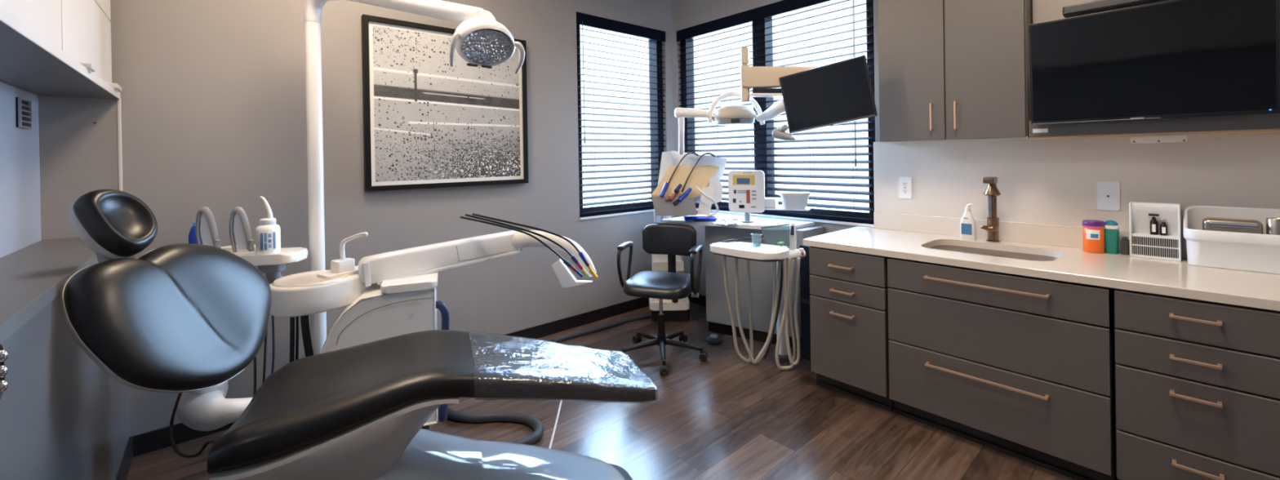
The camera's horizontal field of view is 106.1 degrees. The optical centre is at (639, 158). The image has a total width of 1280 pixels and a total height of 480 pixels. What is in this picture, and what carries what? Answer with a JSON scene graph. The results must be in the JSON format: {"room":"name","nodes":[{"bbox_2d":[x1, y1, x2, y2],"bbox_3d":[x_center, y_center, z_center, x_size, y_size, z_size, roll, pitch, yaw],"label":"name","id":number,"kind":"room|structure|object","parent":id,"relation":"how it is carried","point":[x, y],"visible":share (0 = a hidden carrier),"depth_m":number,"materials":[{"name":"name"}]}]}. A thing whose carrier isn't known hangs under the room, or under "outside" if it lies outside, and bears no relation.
{"room":"dental clinic","nodes":[
{"label":"dental clinic","id":0,"kind":"room"},
{"bbox_2d":[0,81,41,257],"bbox_3d":[-1.181,-0.119,0.206,0.300,3.160,5.065,-1,0,-41],"label":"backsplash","id":1,"kind":"structure","parent":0,"point":[20,162],"depth_m":1.92,"materials":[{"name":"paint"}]},
{"bbox_2d":[15,97,32,128],"bbox_3d":[-2.525,-0.184,1.973,0.014,0.120,0.150,-1,0,-41],"label":"wall vent","id":2,"kind":"object","parent":1,"relation":"attached to","point":[23,106],"visible":1,"depth_m":1.97,"materials":[{"name":"black plastic"}]},
{"bbox_2d":[0,0,121,99],"bbox_3d":[-1.061,-1.000,0.477,0.264,1.396,4.701,-1,0,-41],"label":"upper cabinet","id":3,"kind":"object","parent":1,"relation":"attached to","point":[60,48],"visible":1,"depth_m":1.65,"materials":[{"name":"white laminate"}]},
{"bbox_2d":[0,295,128,479],"bbox_3d":[-0.956,0.921,0.391,0.252,1.072,5.065,-1,0,-41],"label":"base cabinet","id":4,"kind":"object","parent":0,"point":[63,417],"depth_m":1.35,"materials":[{"name":"grey paint"}]},
{"bbox_2d":[0,343,8,399],"bbox_3d":[-1.285,0.430,0.963,0.022,0.110,0.070,-1,0,-41],"label":"chrome hinge","id":5,"kind":"object","parent":4,"relation":"attached to","point":[4,354],"visible":1,"depth_m":0.97,"materials":[{"name":"silver metal"}]},
{"bbox_2d":[0,236,98,343],"bbox_3d":[-0.943,0.364,0.366,0.255,0.041,5.000,-1,0,-41],"label":"countertop","id":6,"kind":"structure","parent":4,"relation":"on","point":[33,276],"depth_m":1.47,"materials":[{"name":"grey laminate"}]},
{"bbox_2d":[116,97,123,191],"bbox_3d":[-2.514,0.054,2.328,0.012,0.698,0.023,-1,0,-41],"label":"trim","id":7,"kind":"structure","parent":4,"relation":"attached to","point":[118,101],"depth_m":2.32,"materials":[{"name":"white laminate"}]},
{"bbox_2d":[115,437,133,479],"bbox_3d":[-0.844,1.405,0.476,0.014,0.100,5.051,-1,0,-41],"label":"baseboard","id":8,"kind":"structure","parent":4,"relation":"attached to","point":[126,460],"depth_m":2.22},
{"bbox_2d":[56,0,675,437],"bbox_3d":[-1.303,-0.129,3.581,4.570,3.160,0.170,-1,0,-41],"label":"wall","id":9,"kind":"structure","parent":0,"point":[213,93],"depth_m":2.95,"materials":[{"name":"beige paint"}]},
{"bbox_2d":[38,96,118,239],"bbox_3d":[-2.624,0.061,2.263,0.240,0.688,0.065,-1,0,-41],"label":"wall","id":10,"kind":"structure","parent":9,"relation":"attached to","point":[78,156],"depth_m":2.22,"materials":[{"name":"beige paint"}]},
{"bbox_2d":[128,297,648,457],"bbox_3d":[-1.074,1.397,3.643,3.848,0.100,0.014,-1,0,-41],"label":"baseboard","id":11,"kind":"structure","parent":9,"relation":"attached to","point":[145,442],"depth_m":3.80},
{"bbox_2d":[361,13,528,191],"bbox_3d":[-1.324,-0.359,3.419,1.132,1.117,0.050,-1,0,-41],"label":"framed picture","id":12,"kind":"object","parent":9,"relation":"attached to","point":[428,122],"visible":0.95,"depth_m":3.33},
{"bbox_2d":[576,23,663,220],"bbox_3d":[-0.185,-0.376,4.560,1.073,1.795,0.186,-1,0,-41],"label":"window","id":13,"kind":"structure","parent":9,"relation":"in","point":[645,202],"depth_m":4.85,"materials":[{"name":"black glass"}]},
{"bbox_2d":[576,12,666,216],"bbox_3d":[-0.146,-0.389,4.516,1.069,1.765,0.068,-1,0,-41],"label":"blind","id":14,"kind":"object","parent":13,"relation":"attached to","point":[582,19],"visible":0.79,"depth_m":4.45,"materials":[{"name":"grey plastic"}]},
{"bbox_2d":[126,302,1075,479],"bbox_3d":[0.427,1.480,1.646,4.570,0.100,5.335,-1,0,-41],"label":"floor","id":15,"kind":"structure","parent":0,"point":[723,416],"depth_m":2.53,"materials":[{"name":"brown wood"}]},
{"bbox_2d":[59,189,657,479],"bbox_3d":[-0.898,0.768,1.799,1.943,1.366,0.903,-1,0,-3],"label":"dental chair","id":16,"kind":"object","parent":15,"relation":"on","point":[186,319],"visible":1,"depth_m":1.62,"materials":[{"name":"black leather"}]},
{"bbox_2d":[72,189,157,257],"bbox_3d":[-1.717,0.210,1.587,0.169,0.222,0.176,-1,0,-22],"label":"cushion","id":17,"kind":"object","parent":16,"relation":"on","point":[111,223],"depth_m":1.55,"materials":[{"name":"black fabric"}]},
{"bbox_2d":[63,243,271,391],"bbox_3d":[-1.526,0.529,1.649,0.269,0.465,0.598,-1,0,2],"label":"cushion","id":18,"kind":"object","parent":16,"relation":"on","point":[186,317],"depth_m":1.53,"materials":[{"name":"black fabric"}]},
{"bbox_2d":[206,329,655,473],"bbox_3d":[-0.662,0.849,1.845,1.412,0.284,0.606,-1,0,-22],"label":"seat cushion","id":19,"kind":"object","parent":16,"relation":"on","point":[356,409],"depth_m":1.63,"materials":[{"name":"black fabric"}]},
{"bbox_2d":[269,0,598,430],"bbox_3d":[-1.055,0.256,2.479,1.681,2.390,0.827,-1,0,-9],"label":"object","id":20,"kind":"object","parent":15,"relation":"on","point":[391,294],"visible":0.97,"depth_m":2.41,"materials":[{"name":"beige plastic"}]},
{"bbox_2d":[195,206,307,384],"bbox_3d":[-1.991,0.701,2.400,0.611,0.937,0.274,-1,0,-16],"label":"tray","id":21,"kind":"object","parent":20,"relation":"attached to","point":[270,264],"visible":0.61,"depth_m":2.35,"materials":[{"name":"beige plastic"}]},
{"bbox_2d":[188,222,203,244],"bbox_3d":[-2.249,0.398,2.438,0.056,0.155,0.056,-1,0,-41],"label":"bottle","id":22,"kind":"object","parent":21,"relation":"on","point":[192,235],"visible":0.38,"depth_m":2.42,"materials":[{"name":"plastic"}]},
{"bbox_2d":[255,195,280,254],"bbox_3d":[-1.855,0.328,2.399,0.100,0.282,0.101,-1,0,-41],"label":"wash bottle","id":23,"kind":"object","parent":21,"relation":"on","point":[268,233],"visible":1,"depth_m":2.37,"materials":[{"name":"white plastic"}]},
{"bbox_2d":[233,247,307,265],"bbox_3d":[-2.010,0.497,2.410,0.580,0.050,0.190,-1,0,-9],"label":"tray","id":24,"kind":"object","parent":21,"relation":"on","point":[288,255],"depth_m":2.37,"materials":[{"name":"beige plastic"}]},
{"bbox_2d":[271,269,348,287],"bbox_3d":[-1.586,0.578,2.327,0.310,0.012,0.310,-1,0,-22],"label":"bowl","id":25,"kind":"object","parent":20,"relation":"on","point":[319,278],"depth_m":2.30,"materials":[{"name":"ceramic"}]},
{"bbox_2d":[380,271,438,293],"bbox_3d":[-1.187,0.632,2.497,0.253,0.036,0.300,-1,0,-22],"label":"tray","id":26,"kind":"object","parent":20,"relation":"on","point":[416,282],"depth_m":2.40,"materials":[{"name":"beige plastic"}]},
{"bbox_2d":[303,0,524,73],"bbox_3d":[-1.181,-0.672,2.459,0.768,0.530,1.102,-1,0,-41],"label":"lamp","id":27,"kind":"object","parent":20,"relation":"attached to","point":[482,41],"depth_m":2.30,"materials":[{"name":"white plastic"}]},
{"bbox_2d":[438,404,543,444],"bbox_3d":[-0.933,1.424,2.736,1.027,0.048,0.284,-1,0,40],"label":"hose","id":28,"kind":"object","parent":15,"relation":"on","point":[508,416],"visible":0.69,"depth_m":2.62,"materials":[{"name":"grey rubber"}]},
{"bbox_2d":[548,399,562,448],"bbox_3d":[-0.458,1.436,2.653,0.014,0.012,0.646,-1,0,-2],"label":"cable","id":29,"kind":"object","parent":15,"relation":"on","point":[561,401],"visible":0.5,"depth_m":2.59,"materials":[{"name":"white plastic"}]},
{"bbox_2d":[551,312,651,342],"bbox_3d":[-0.278,1.411,4.056,1.034,0.042,0.088,-1,0,-37],"label":"hose","id":30,"kind":"object","parent":15,"relation":"on","point":[606,326],"visible":0.92,"depth_m":4.00,"materials":[{"name":"black rubber"}]},
{"bbox_2d":[617,222,707,374],"bbox_3d":[0.167,0.965,3.485,0.632,0.924,0.644,-1,0,20],"label":"stool","id":31,"kind":"object","parent":15,"relation":"on","point":[671,239],"visible":0.98,"depth_m":3.48,"materials":[{"name":"black leather"}]},
{"bbox_2d":[648,91,764,321],"bbox_3d":[0.409,0.460,3.930,0.699,1.923,1.231,-1,0,-41],"label":"dental delivery unit","id":32,"kind":"object","parent":15,"relation":"on","point":[686,180],"visible":0.88,"depth_m":3.82,"materials":[{"name":"white plastic"}]},
{"bbox_2d":[708,175,722,204],"bbox_3d":[0.610,0.254,3.865,0.130,0.236,0.111,-1,0,0],"label":"shelf","id":33,"kind":"object","parent":32,"relation":"attached to","point":[715,187],"depth_m":3.81,"materials":[{"name":"white plastic"}]},
{"bbox_2d":[674,91,764,155],"bbox_3d":[0.569,-0.268,3.678,0.424,0.469,0.630,-1,0,-41],"label":"lamp","id":34,"kind":"object","parent":32,"relation":"attached to","point":[733,114],"depth_m":3.60,"materials":[{"name":"white plastic"}]},
{"bbox_2d":[740,46,877,140],"bbox_3d":[1.109,-0.450,3.191,0.844,0.659,0.318,-1,0,38],"label":"monitor","id":35,"kind":"object","parent":32,"relation":"attached to","point":[839,92],"visible":1,"depth_m":3.12,"materials":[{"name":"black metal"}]},
{"bbox_2d":[752,88,782,93],"bbox_3d":[0.943,-0.458,3.282,0.342,0.051,0.088,-1,0,14],"label":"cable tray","id":36,"kind":"object","parent":35,"relation":"on","point":[754,90],"depth_m":3.26,"materials":[{"name":"grey metal"}]},
{"bbox_2d":[706,333,723,344],"bbox_3d":[0.578,1.395,3.743,0.132,0.050,0.132,-1,0,-41],"label":"foot pedal","id":37,"kind":"object","parent":15,"relation":"on","point":[714,339],"visible":1,"depth_m":3.71,"materials":[{"name":"grey plastic"}]},
{"bbox_2d":[661,212,824,348],"bbox_3d":[0.803,0.958,3.867,0.680,0.914,1.090,-1,0,-41],"label":"base cabinet","id":38,"kind":"object","parent":15,"relation":"on","point":[717,313],"visible":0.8,"depth_m":3.76,"materials":[{"name":"grey laminate"}]},
{"bbox_2d":[661,212,814,230],"bbox_3d":[0.769,0.516,3.896,0.680,0.028,1.010,-1,0,-41],"label":"countertop","id":39,"kind":"structure","parent":38,"relation":"on","point":[758,222],"depth_m":3.82,"materials":[{"name":"white plastic"}]},
{"bbox_2d":[683,215,717,222],"bbox_3d":[0.491,0.492,3.932,0.270,0.028,0.152,-1,0,0],"label":"tray","id":40,"kind":"object","parent":39,"relation":"on","point":[687,219],"visible":1,"depth_m":3.87,"materials":[{"name":"plastic"}]},
{"bbox_2d":[713,218,738,226],"bbox_3d":[0.687,0.488,3.723,0.231,0.030,0.132,-1,0,-41],"label":"pouch","id":41,"kind":"object","parent":39,"relation":"on","point":[724,223],"visible":1,"depth_m":3.70,"materials":[{"name":"white plastic"}]},
{"bbox_2d":[728,170,810,222],"bbox_3d":[1.012,0.294,3.771,0.611,0.408,0.176,-1,0,19],"label":"control panel","id":42,"kind":"object","parent":39,"relation":"on","point":[746,188],"visible":1,"depth_m":3.74,"materials":[{"name":"white plastic"}]},
{"bbox_2d":[778,191,810,208],"bbox_3d":[1.178,0.319,3.670,0.218,0.124,0.104,-1,0,0],"label":"plastic container","id":43,"kind":"object","parent":39,"relation":"on","point":[790,200],"visible":1,"depth_m":3.63,"materials":[{"name":"white plastic"}]},
{"bbox_2d":[709,222,805,369],"bbox_3d":[0.847,0.926,3.299,0.596,0.981,0.511,-1,0,-41],"label":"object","id":44,"kind":"object","parent":15,"relation":"on","point":[783,258],"visible":1,"depth_m":3.23,"materials":[{"name":"white plastic"}]},
{"bbox_2d":[721,238,738,242],"bbox_3d":[0.633,0.575,3.378,0.154,0.018,0.017,-1,0,-28],"label":"instrument","id":45,"kind":"object","parent":44,"relation":"on","point":[728,240],"visible":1,"depth_m":3.37,"materials":[{"name":"grey metal"}]},
{"bbox_2d":[742,237,764,239],"bbox_3d":[0.810,0.572,3.436,0.154,0.018,0.017,-1,0,24],"label":"instrument","id":46,"kind":"object","parent":44,"relation":"on","point":[749,238],"visible":0.98,"depth_m":3.43,"materials":[{"name":"grey metal"}]},
{"bbox_2d":[760,223,789,228],"bbox_3d":[0.935,0.512,3.308,0.099,0.136,0.269,-1,0,-41],"label":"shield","id":47,"kind":"object","parent":44,"relation":"on","point":[785,224],"visible":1,"depth_m":3.35,"materials":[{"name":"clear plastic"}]},
{"bbox_2d":[799,244,810,360],"bbox_3d":[1.278,1.009,3.476,0.324,0.800,0.084,-1,0,-41],"label":"base cabinet","id":48,"kind":"object","parent":15,"relation":"on","point":[805,273],"visible":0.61,"depth_m":3.37,"materials":[{"name":"grey laminate"}]},
{"bbox_2d":[808,245,919,411],"bbox_3d":[1.462,0.969,3.038,0.783,0.876,0.453,-1,0,-41],"label":"base cabinet","id":49,"kind":"object","parent":15,"relation":"on","point":[849,298],"visible":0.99,"depth_m":2.78,"materials":[{"name":"grey laminate"}]},
{"bbox_2d":[887,257,1117,479],"bbox_3d":[1.906,0.970,2.532,0.783,0.865,0.877,-1,0,-41],"label":"base cabinet","id":50,"kind":"object","parent":15,"relation":"on","point":[1020,367],"visible":1,"depth_m":2.23,"materials":[{"name":"grey laminate"}]},
{"bbox_2d":[1113,288,1279,479],"bbox_3d":[2.388,0.958,1.983,0.783,0.876,0.567,-1,0,-41],"label":"base cabinet","id":51,"kind":"object","parent":15,"relation":"on","point":[1197,381],"visible":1,"depth_m":1.80,"materials":[{"name":"grey laminate"}]},
{"bbox_3d":[2.749,0.953,1.572,0.783,0.876,0.512,-1,0,-41],"label":"base cabinet","id":52,"kind":"object","parent":15,"relation":"on","visible":0},
{"bbox_2d":[802,212,1279,311],"bbox_3d":[2.117,0.447,2.310,0.759,0.148,2.487,-1,0,-41],"label":"countertop","id":53,"kind":"structure","parent":52,"relation":"on","point":[901,236],"depth_m":2.36,"materials":[{"name":"beige stone"}]},
{"bbox_2d":[960,203,976,239],"bbox_3d":[1.975,0.378,2.897,0.046,0.216,0.078,-1,0,-41],"label":"soap bottle","id":54,"kind":"object","parent":53,"relation":"on","point":[967,224],"visible":1,"depth_m":2.88,"materials":[{"name":"white plastic"}]},
{"bbox_2d":[980,176,1000,242],"bbox_3d":[2.047,0.296,2.805,0.109,0.378,0.092,-1,0,-41],"label":"faucet","id":55,"kind":"object","parent":53,"relation":"on","point":[992,191],"visible":1,"depth_m":2.80,"materials":[{"name":"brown metal"}]},
{"bbox_2d":[920,244,1064,283],"bbox_3d":[1.886,0.616,2.603,0.430,0.181,0.615,-1,0,-41],"label":"sink","id":56,"kind":"object","parent":53,"relation":"in","point":[945,247],"visible":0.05,"depth_m":2.61,"materials":[{"name":"metal"}]},
{"bbox_2d":[1082,219,1105,253],"bbox_3d":[2.333,0.400,2.475,0.086,0.163,0.086,-1,0,-41],"label":"wipes canister","id":57,"kind":"object","parent":53,"relation":"on","point":[1093,230],"visible":1,"depth_m":2.45,"materials":[{"name":"orange plastic"}]},
{"bbox_2d":[1090,233,1097,238],"bbox_3d":[2.307,0.393,2.444,0.029,0.021,0.003,-1,0,39],"label":"print","id":58,"kind":"object","parent":57,"relation":"attached to","point":[1092,235],"depth_m":2.44},
{"bbox_2d":[1103,220,1119,253],"bbox_3d":[2.393,0.396,2.445,0.063,0.168,0.061,-1,0,-41],"label":"canister","id":59,"kind":"object","parent":53,"relation":"on","point":[1111,228],"visible":0.96,"depth_m":2.42,"materials":[{"name":"plastic"}]},
{"bbox_2d":[1120,235,1129,254],"bbox_3d":[2.441,0.436,2.422,0.060,0.086,0.028,-1,0,-41],"label":"box","id":60,"kind":"object","parent":53,"relation":"on","point":[1125,249],"visible":1,"depth_m":2.40,"materials":[{"name":"grey plastic"}]},
{"bbox_2d":[1128,201,1181,261],"bbox_3d":[2.495,0.347,2.333,0.107,0.264,0.168,-1,0,-41],"label":"holder","id":61,"kind":"object","parent":53,"relation":"on","point":[1143,244],"visible":0.99,"depth_m":2.31,"materials":[{"name":"white plastic"}]},
{"bbox_2d":[1148,213,1159,235],"bbox_3d":[2.470,0.315,2.314,0.034,0.100,0.036,-1,0,-41],"label":"bottle","id":62,"kind":"object","parent":61,"relation":"in","point":[1153,223],"visible":1,"depth_m":2.31,"materials":[{"name":"black plastic"}]},
{"bbox_2d":[1131,234,1178,258],"bbox_3d":[2.463,0.420,2.303,0.010,0.095,0.152,-1,0,-41],"label":"grille","id":63,"kind":"object","parent":61,"relation":"attached to","point":[1143,246],"depth_m":2.30,"materials":[{"name":"white plastic"}]},
{"bbox_2d":[1160,218,1167,235],"bbox_3d":[2.493,0.326,2.291,0.026,0.078,0.025,-1,0,-41],"label":"bottle","id":64,"kind":"object","parent":61,"relation":"in","point":[1163,226],"visible":1,"depth_m":2.28,"materials":[{"name":"black plastic"}]},
{"bbox_2d":[1182,205,1279,275],"bbox_3d":[2.699,0.348,2.030,0.200,0.257,0.538,-1,0,-41],"label":"tub","id":65,"kind":"object","parent":53,"relation":"on","point":[1242,251],"visible":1,"depth_m":2.10,"materials":[{"name":"plastic"}]},
{"bbox_2d":[1202,217,1263,234],"bbox_3d":[2.618,0.365,2.128,0.099,0.195,0.168,-1,0,-41],"label":"steel cassette","id":66,"kind":"object","parent":65,"relation":"in","point":[1212,224],"visible":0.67,"depth_m":2.10,"materials":[{"name":"silver metal"}]},
{"bbox_2d":[1265,217,1279,235],"bbox_3d":[2.684,0.357,2.029,0.056,0.209,0.056,-1,0,-41],"label":"steel cup","id":67,"kind":"object","parent":65,"relation":"in","point":[1273,224],"visible":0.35,"depth_m":2.02,"materials":[{"name":"silver metal"}]},
{"bbox_2d":[671,0,1113,295],"bbox_3d":[2.077,-0.183,3.065,0.170,3.160,5.065,-1,0,-41],"label":"wall","id":68,"kind":"structure","parent":0,"point":[686,14],"depth_m":4.62,"materials":[{"name":"beige paint"}]},
{"bbox_2d":[688,293,706,306],"bbox_3d":[0.975,1.361,4.215,0.014,0.100,1.831,-1,0,-41],"label":"baseboard","id":69,"kind":"structure","parent":68,"relation":"attached to","point":[701,300],"depth_m":4.66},
{"bbox_2d":[680,0,875,227],"bbox_3d":[1.082,-0.401,4.187,0.186,1.793,1.940,-1,0,-41],"label":"window","id":70,"kind":"structure","parent":68,"relation":"in","point":[821,211],"depth_m":4.17,"materials":[{"name":"glass"},{"name":"black painted metal"}]},
{"bbox_2d":[675,8,758,209],"bbox_3d":[0.706,-0.409,4.532,0.060,1.763,0.923,-1,0,-41],"label":"blind","id":71,"kind":"object","parent":70,"relation":"attached to","point":[747,16],"visible":0.57,"depth_m":4.47,"materials":[{"name":"grey plastic"}]},
{"bbox_2d":[753,0,875,222],"bbox_3d":[1.345,-0.417,3.798,0.068,1.763,1.003,-1,0,-41],"label":"blind","id":72,"kind":"object","parent":70,"relation":"attached to","point":[784,6],"visible":0.68,"depth_m":3.76,"materials":[{"name":"grey plastic"}]},
{"bbox_2d":[898,177,911,198],"bbox_3d":[1.789,0.196,3.247,0.010,0.145,0.080,-1,0,-41],"label":"wall outlet","id":73,"kind":"object","parent":68,"relation":"attached to","point":[904,183],"visible":1,"depth_m":3.24,"materials":[{"name":"white plastic"}]},
{"bbox_2d":[902,188,907,193],"bbox_3d":[1.788,0.220,3.246,0.003,0.034,0.036,-1,0,-41],"label":"socket","id":74,"kind":"object","parent":73,"relation":"attached to","point":[904,190],"depth_m":3.25,"materials":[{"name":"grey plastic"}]},
{"bbox_2d":[902,181,907,186],"bbox_3d":[1.787,0.172,3.246,0.003,0.034,0.036,-1,0,-41],"label":"socket","id":75,"kind":"object","parent":73,"relation":"attached to","point":[904,184],"depth_m":3.25,"materials":[{"name":"grey plastic"}]},
{"bbox_2d":[877,0,1032,142],"bbox_3d":[1.884,-0.932,2.929,0.278,1.646,0.762,-1,0,-41],"label":"upper cabinet","id":76,"kind":"object","parent":68,"relation":"attached to","point":[949,70],"visible":0.99,"depth_m":2.83,"materials":[{"name":"grey laminate"}]},
{"bbox_2d":[873,132,1279,234],"bbox_3d":[2.441,0.176,2.520,0.012,0.606,2.370,-1,0,-41],"label":"backsplash","id":77,"kind":"structure","parent":68,"relation":"attached to","point":[1050,181],"depth_m":2.62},
{"bbox_2d":[1097,182,1119,210],"bbox_3d":[2.439,0.195,2.507,0.010,0.148,0.085,-1,0,-41],"label":"blank plate","id":78,"kind":"object","parent":68,"relation":"attached to","point":[1108,193],"visible":1,"depth_m":2.50,"materials":[{"name":"white plastic"}]},
{"bbox_2d":[1028,0,1279,139],"bbox_3d":[2.635,-0.939,2.100,0.240,1.652,1.465,-1,0,-41],"label":"media cabinet","id":79,"kind":"object","parent":68,"relation":"attached to","point":[1043,11],"visible":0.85,"depth_m":2.27,"materials":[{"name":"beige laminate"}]},
{"bbox_2d":[1062,0,1169,17],"bbox_3d":[2.493,-0.776,2.263,0.085,0.050,0.760,-1,0,-41],"label":"bar","id":80,"kind":"object","parent":79,"relation":"attached to","point":[1099,6],"visible":0.97,"depth_m":2.42,"materials":[{"name":"black plastic"}]},
{"bbox_2d":[1064,0,1142,13],"bbox_3d":[2.463,-0.775,2.237,0.006,0.032,0.740,-1,0,-41],"label":"grille","id":81,"kind":"object","parent":80,"relation":"attached to","point":[1098,5],"depth_m":2.42,"materials":[{"name":"grey plastic"}]},
{"bbox_2d":[1028,0,1279,124],"bbox_3d":[2.352,-0.434,2.263,0.308,0.512,0.775,-1,0,-41],"label":"television","id":82,"kind":"object","parent":79,"relation":"attached to","point":[1171,59],"visible":1,"depth_m":2.13,"materials":[{"name":"black glass"}]},
{"bbox_2d":[1130,134,1187,143],"bbox_3d":[2.425,-0.091,2.251,0.054,0.036,0.182,-1,0,-41],"label":"power strip","id":83,"kind":"object","parent":79,"relation":"attached to","point":[1162,138],"visible":0.99,"depth_m":2.23,"materials":[{"name":"grey plastic"}]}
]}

